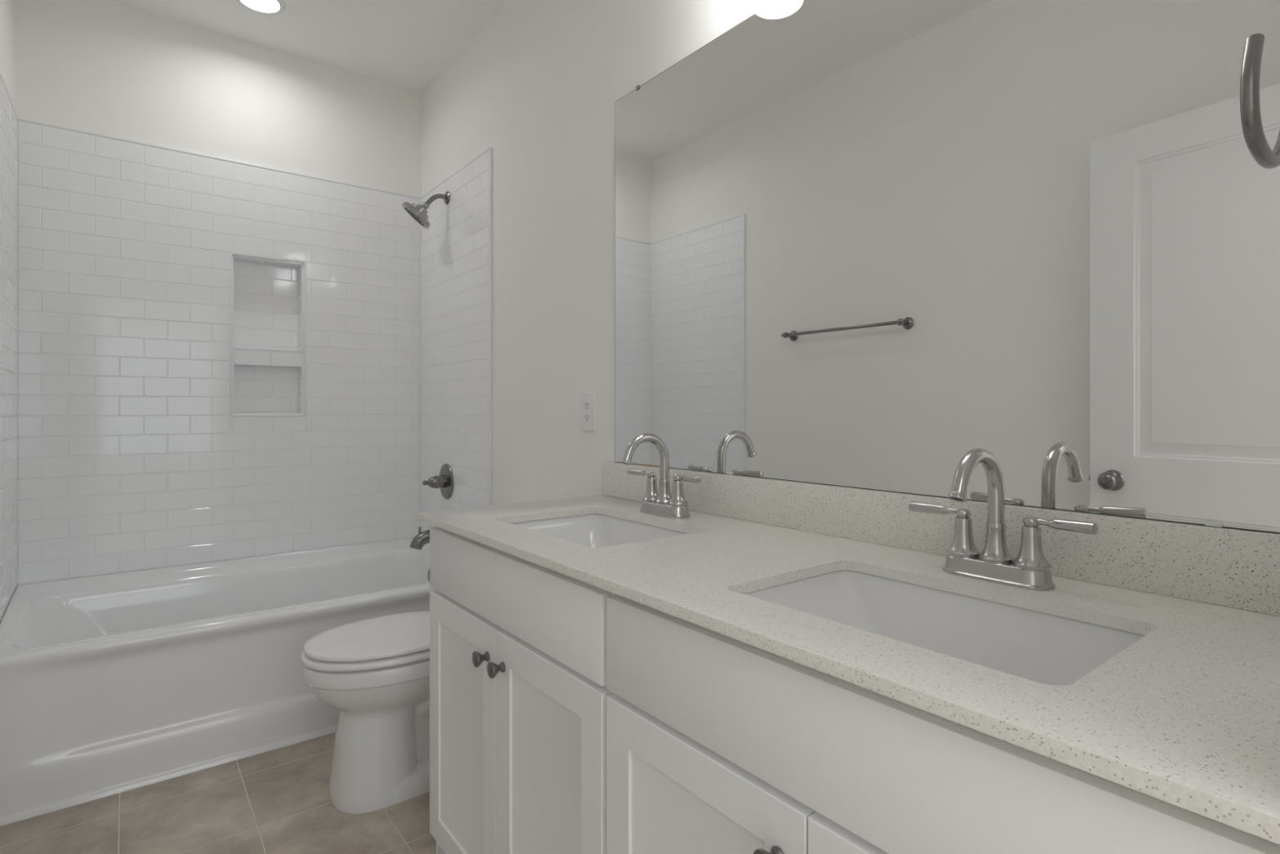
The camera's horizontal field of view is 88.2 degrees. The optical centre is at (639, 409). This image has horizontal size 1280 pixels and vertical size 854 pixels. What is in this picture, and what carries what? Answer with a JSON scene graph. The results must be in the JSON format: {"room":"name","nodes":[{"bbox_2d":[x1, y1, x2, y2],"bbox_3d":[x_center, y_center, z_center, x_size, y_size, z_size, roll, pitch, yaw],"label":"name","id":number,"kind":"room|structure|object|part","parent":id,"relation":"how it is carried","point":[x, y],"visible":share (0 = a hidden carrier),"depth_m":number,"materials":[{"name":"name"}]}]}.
{"room":"bathroom","nodes":[
{"label":"bathroom","id":0,"kind":"room"},
{"bbox_2d":[0,0,17,622],"bbox_3d":[-1.335,-0.223,1.100,0.131,2.741,3.540,0,0,-38],"label":"wall","id":1,"kind":"structure","parent":0,"point":[8,116],"depth_m":2.23,"materials":[{"name":"white tile"}]},
{"bbox_3d":[-2.026,0.041,2.088,0.011,2.214,0.811,0,0,-38],"label":"edge trim","id":2,"kind":"part","parent":1,"relation":"part of","materials":[{"name":"white tile"}]},
{"bbox_2d":[13,0,421,586],"bbox_3d":[-1.736,-0.223,2.927,1.498,2.741,0.162,0,0,-38],"label":"wall","id":3,"kind":"structure","parent":0,"point":[219,268],"depth_m":2.76,"materials":[{"name":"white tile"}]},
{"bbox_3d":[-1.691,-1.061,2.868,1.486,0.010,0.011,0,0,-38],"label":"edge trim","id":4,"kind":"part","parent":3,"relation":"part of","materials":[{"name":"white"}]},
{"bbox_2d":[233,347,302,367],"bbox_3d":[-1.661,-0.230,2.945,0.264,0.073,0.077,0,0,-38],"label":"niche shelf","id":5,"kind":"object","parent":3,"relation":"attached to","point":[242,357],"depth_m":2.92,"materials":[{"name":"white tile"}]},
{"bbox_3d":[-1.635,-0.320,2.913,0.296,0.704,0.016,0,0,-38],"label":"niche trim","id":6,"kind":"part","parent":3,"relation":"part of","materials":[{"name":"white tile"}]},
{"bbox_2d":[0,732,435,853],"bbox_3d":[0.012,1.198,-0.140,5.500,0.100,7.150,0,0,-38],"label":"floor","id":7,"kind":"structure","parent":0,"point":[277,801],"depth_m":1.84,"materials":[{"name":"beige tile"}]},
{"bbox_2d":[0,537,435,826],"bbox_3d":[-1.449,0.895,2.556,1.476,0.506,0.778,0,0,-38],"label":"bathtub","id":8,"kind":"object","parent":7,"relation":"on","point":[110,684],"visible":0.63,"depth_m":2.17,"materials":[{"name":"white ceramic"}]},
{"bbox_2d":[300,610,429,813],"bbox_3d":[-0.664,0.780,2.121,0.768,0.735,0.444,0,0,-38],"label":"toilet","id":9,"kind":"object","parent":7,"relation":"on","point":[375,670],"visible":0.42,"depth_m":1.91,"materials":[{"name":"white ceramic"}]},
{"bbox_3d":[-0.771,0.717,2.037,0.495,0.018,0.380,0,0,-38],"label":"seat","id":10,"kind":"part","parent":9,"relation":"part of","materials":[{"name":"white plastic"}]},
{"bbox_3d":[-0.760,0.701,2.046,0.507,0.038,0.368,0,0,-38],"label":"lid","id":11,"kind":"part","parent":9,"relation":"part of","materials":[{"name":"white plastic"}]},
{"bbox_2d":[429,525,613,853],"bbox_3d":[-0.086,0.713,1.533,0.597,0.868,0.778,0,0,-38],"label":"vanity cabinet","id":12,"kind":"object","parent":7,"relation":"on","point":[518,692],"visible":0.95,"depth_m":1.32,"materials":[{"name":"white paint"}]},
{"bbox_3d":[-0.409,0.765,1.528,0.018,0.611,0.379,0,0,-38],"label":"door","id":13,"kind":"part","parent":12,"relation":"part of","materials":[{"name":"white paint"}]},
{"bbox_3d":[-0.336,0.524,1.393,0.031,0.033,0.033,0,0,-38],"label":"knob","id":14,"kind":"part","parent":12,"relation":"part of","materials":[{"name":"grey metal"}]},
{"bbox_3d":[-0.291,0.524,1.336,0.031,0.033,0.033,0,0,-38],"label":"knob","id":15,"kind":"part","parent":12,"relation":"part of","materials":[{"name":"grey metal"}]},
{"bbox_3d":[-0.290,0.373,1.375,0.018,0.149,0.767,0,0,-38],"label":"drawer","id":16,"kind":"part","parent":12,"relation":"part of","materials":[{"name":"white paint"}]},
{"bbox_3d":[-0.173,0.765,1.224,0.018,0.611,0.385,0,0,-38],"label":"door","id":17,"kind":"part","parent":12,"relation":"part of","materials":[{"name":"white paint"}]},
{"bbox_2d":[606,592,1279,853],"bbox_3d":[0.397,0.713,0.912,0.597,0.868,0.795,0,0,-38],"label":"vanity cabinet","id":18,"kind":"object","parent":7,"relation":"on","point":[717,743],"visible":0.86,"depth_m":0.74,"materials":[{"name":"white paint"}]},
{"bbox_3d":[0.073,0.765,0.907,0.018,0.611,0.393,0,0,-38],"label":"door","id":19,"kind":"part","parent":18,"relation":"part of","materials":[{"name":"white paint"}]},
{"bbox_3d":[0.151,0.524,0.767,0.031,0.033,0.033,0,0,-38],"label":"knob","id":20,"kind":"part","parent":18,"relation":"part of","materials":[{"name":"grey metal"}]},
{"bbox_2d":[417,494,1279,844],"bbox_3d":[0.163,0.271,1.222,0.589,0.017,1.619,0,0,-38],"label":"countertop","id":21,"kind":"structure","parent":18,"relation":"on","point":[1187,715],"depth_m":0.73,"materials":[{"name":"beige stone"}]},
{"bbox_2d":[511,513,688,547],"bbox_3d":[-0.101,0.353,1.510,0.342,0.147,0.478,0,0,-38],"label":"sink","id":22,"kind":"object","parent":21,"relation":"in","point":[592,530],"visible":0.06,"depth_m":1.70,"materials":[{"name":"white ceramic"}]},
{"bbox_2d":[620,432,701,518],"bbox_3d":[0.055,0.160,1.655,0.193,0.204,0.213,0,0,4],"label":"faucet","id":23,"kind":"object","parent":21,"relation":"on","point":[662,504],"visible":1,"depth_m":1.64,"materials":[{"name":"silver metal"}]},
{"bbox_3d":[-0.002,0.165,1.734,0.017,0.017,0.081,0,0,-45],"label":"lever","id":24,"kind":"part","parent":23,"relation":"part of","materials":[{"name":"silver metal"}]},
{"bbox_3d":[0.013,0.118,1.623,0.145,0.120,0.026,0,0,-38],"label":"spout","id":25,"kind":"part","parent":23,"relation":"part of","materials":[{"name":"silver metal"}]},
{"bbox_3d":[0.030,0.204,1.700,0.049,0.062,0.049,0,0,-38],"label":"handle","id":26,"kind":"part","parent":23,"relation":"part of","materials":[{"name":"silver metal"}]},
{"bbox_3d":[0.030,0.167,1.700,0.024,0.014,0.024,0,0,-38],"label":"handle","id":27,"kind":"part","parent":23,"relation":"part of","materials":[{"name":"silver metal"}]},
{"bbox_3d":[0.062,0.205,1.660,0.049,0.060,0.049,0,0,-38],"label":"spout","id":28,"kind":"part","parent":23,"relation":"part of","materials":[{"name":"silver metal"}]},
{"bbox_3d":[0.062,0.248,1.660,0.062,0.028,0.162,0,0,-38],"label":"plate","id":29,"kind":"part","parent":23,"relation":"part of","materials":[{"name":"silver metal"}]},
{"bbox_3d":[0.093,0.167,1.620,0.024,0.014,0.024,0,0,-38],"label":"handle","id":30,"kind":"part","parent":23,"relation":"part of","materials":[{"name":"silver metal"}]},
{"bbox_3d":[0.093,0.204,1.620,0.049,0.062,0.049,0,0,-38],"label":"handle","id":31,"kind":"part","parent":23,"relation":"part of","materials":[{"name":"silver metal"}]},
{"bbox_3d":[0.117,0.165,1.581,0.017,0.017,0.081,0,0,-31],"label":"lever","id":32,"kind":"part","parent":23,"relation":"part of","materials":[{"name":"silver metal"}]},
{"bbox_2d":[742,569,1145,685],"bbox_3d":[0.377,0.353,0.887,0.342,0.147,0.488,0,0,-38],"label":"sink","id":33,"kind":"object","parent":21,"relation":"in","point":[1038,646],"visible":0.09,"depth_m":0.99,"materials":[{"name":"white ceramic"}]},
{"bbox_2d":[908,448,1097,590],"bbox_3d":[0.547,0.160,1.022,0.193,0.204,0.213,0,0,4],"label":"faucet","id":34,"kind":"object","parent":21,"relation":"on","point":[1030,570],"visible":1,"depth_m":1.00,"materials":[{"name":"silver metal"}]},
{"bbox_3d":[0.491,0.165,1.100,0.017,0.017,0.081,0,0,-45],"label":"lever","id":35,"kind":"part","parent":34,"relation":"part of","materials":[{"name":"silver metal"}]},
{"bbox_3d":[0.522,0.167,1.067,0.024,0.014,0.024,0,0,-38],"label":"handle","id":36,"kind":"part","parent":34,"relation":"part of","materials":[{"name":"silver metal"}]},
{"bbox_3d":[0.522,0.204,1.067,0.049,0.062,0.049,0,0,-38],"label":"handle","id":37,"kind":"part","parent":34,"relation":"part of","materials":[{"name":"silver metal"}]},
{"bbox_3d":[0.506,0.118,0.990,0.145,0.120,0.026,0,0,-38],"label":"spout","id":38,"kind":"part","parent":34,"relation":"part of","materials":[{"name":"silver metal"}]},
{"bbox_3d":[0.554,0.205,1.027,0.049,0.060,0.049,0,0,-38],"label":"spout","id":39,"kind":"part","parent":34,"relation":"part of","materials":[{"name":"silver metal"}]},
{"bbox_3d":[0.554,0.248,1.027,0.062,0.028,0.162,0,0,-38],"label":"plate","id":40,"kind":"part","parent":34,"relation":"part of","materials":[{"name":"silver metal"}]},
{"bbox_3d":[0.585,0.167,0.987,0.024,0.014,0.024,0,0,-38],"label":"handle","id":41,"kind":"part","parent":34,"relation":"part of","materials":[{"name":"silver metal"}]},
{"bbox_3d":[0.585,0.204,0.987,0.049,0.062,0.049,0,0,-38],"label":"handle","id":42,"kind":"part","parent":34,"relation":"part of","materials":[{"name":"silver metal"}]},
{"bbox_3d":[0.609,0.165,0.948,0.017,0.017,0.081,0,0,-31],"label":"lever","id":43,"kind":"part","parent":34,"relation":"part of","materials":[{"name":"silver metal"}]},
{"bbox_3d":[0.315,0.765,0.597,0.018,0.611,0.387,0,0,-38],"label":"door","id":44,"kind":"part","parent":18,"relation":"part of","materials":[{"name":"white paint"}]},
{"bbox_2d":[106,0,507,93],"bbox_3d":[-0.700,-1.644,1.593,1.738,0.100,3.540,0,0,-38],"label":"ceiling","id":45,"kind":"structure","parent":0,"point":[406,44],"depth_m":2.75,"materials":[{"name":"white paint"}]},
{"bbox_2d":[235,0,284,14],"bbox_3d":[-1.483,-1.590,2.574,0.176,0.007,0.176,0,0,-38],"label":"recessed light","id":46,"kind":"object","parent":45,"relation":"in","point":[263,6],"visible":1,"depth_m":2.60,"materials":[{"name":"white paint"}]},
{"bbox_2d":[420,0,776,531],"bbox_3d":[-0.066,-0.223,2.086,0.131,2.741,3.540,0,0,-38],"label":"wall","id":47,"kind":"structure","parent":0,"point":[517,267],"depth_m":2.44,"materials":[{"name":"white paint"}]},
{"bbox_2d":[409,526,429,549],"bbox_3d":[-0.951,0.576,2.980,0.172,0.102,0.062,0,0,-38],"label":"tub spout","id":48,"kind":"object","parent":47,"relation":"attached to","point":[421,539],"visible":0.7,"depth_m":2.94,"materials":[{"name":"silver metal"}]},
{"bbox_2d":[401,191,449,228],"bbox_3d":[-0.976,-0.908,2.988,0.201,0.184,0.142,0,0,-38],"label":"shower","id":49,"kind":"object","parent":47,"relation":"attached to","point":[418,212],"visible":1,"depth_m":2.95,"materials":[{"name":"silver metal"}]},
{"bbox_3d":[-0.927,-0.948,2.999,0.105,0.072,0.021,0,0,-38],"label":"shower arm","id":50,"kind":"part","parent":49,"relation":"part of","materials":[{"name":"silver metal"}]},
{"bbox_2d":[422,463,453,498],"bbox_3d":[-0.933,0.331,3.005,0.112,0.162,0.162,0,0,-38],"label":"shower valve","id":51,"kind":"object","parent":47,"relation":"attached to","point":[445,481],"visible":1,"depth_m":3.00,"materials":[{"name":"silver metal"}]},
{"bbox_3d":[-0.936,0.331,3.002,0.104,0.060,0.060,0,0,-38],"label":"handle","id":52,"kind":"part","parent":51,"relation":"part of","materials":[{"name":"silver metal"}]},
{"bbox_3d":[-0.852,0.041,3.000,0.011,2.214,0.811,0,0,-38],"label":"edge trim","id":53,"kind":"part","parent":47,"relation":"part of","materials":[{"name":"white tile"}]},
{"bbox_2d":[581,391,595,431],"bbox_3d":[-0.167,0.007,2.120,0.008,0.126,0.080,0,0,-38],"label":"wall outlet","id":54,"kind":"object","parent":47,"relation":"attached to","point":[588,398],"visible":1,"depth_m":2.11,"materials":[{"name":"white plastic"}]},
{"bbox_2d":[584,413,590,422],"bbox_3d":[-0.169,0.027,2.118,0.002,0.029,0.034,0,0,-38],"label":"receptacle","id":55,"kind":"object","parent":54,"relation":"attached to","point":[587,415],"depth_m":2.12,"materials":[{"name":"grey plastic"}]},
{"bbox_2d":[584,400,590,409],"bbox_3d":[-0.169,-0.012,2.118,0.002,0.029,0.034,0,0,-38],"label":"receptacle","id":56,"kind":"object","parent":54,"relation":"attached to","point":[587,403],"depth_m":2.12,"materials":[{"name":"grey plastic"}]},
{"bbox_2d":[602,461,1279,616],"bbox_3d":[0.388,0.211,1.396,0.020,0.102,1.619,0,0,-38],"label":"backsplash","id":57,"kind":"structure","parent":47,"relation":"attached to","point":[1231,567],"depth_m":1.04,"materials":[{"name":"beige stone"}]},
{"bbox_2d":[614,0,1279,533],"bbox_3d":[0.410,-0.388,1.377,0.009,1.094,1.582,0,0,-38],"label":"wall mirror","id":58,"kind":"object","parent":47,"relation":"attached to","point":[877,245],"visible":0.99,"depth_m":1.16,"materials":[{"name":"clear glass"}]},
{"bbox_3d":[0.349,-0.223,0.242,1.498,2.741,0.120,0,0,-38],"label":"wall","id":59,"kind":"structure","parent":0,"visible":0},
{"bbox_2d":[1240,33,1279,168],"bbox_3d":[0.567,-0.309,0.540,0.221,0.219,0.084,0,0,-38],"label":"towel ring","id":60,"kind":"object","parent":59,"relation":"attached to","point":[1257,144],"visible":1,"depth_m":0.51,"materials":[{"name":"silver metal"}]}
]}

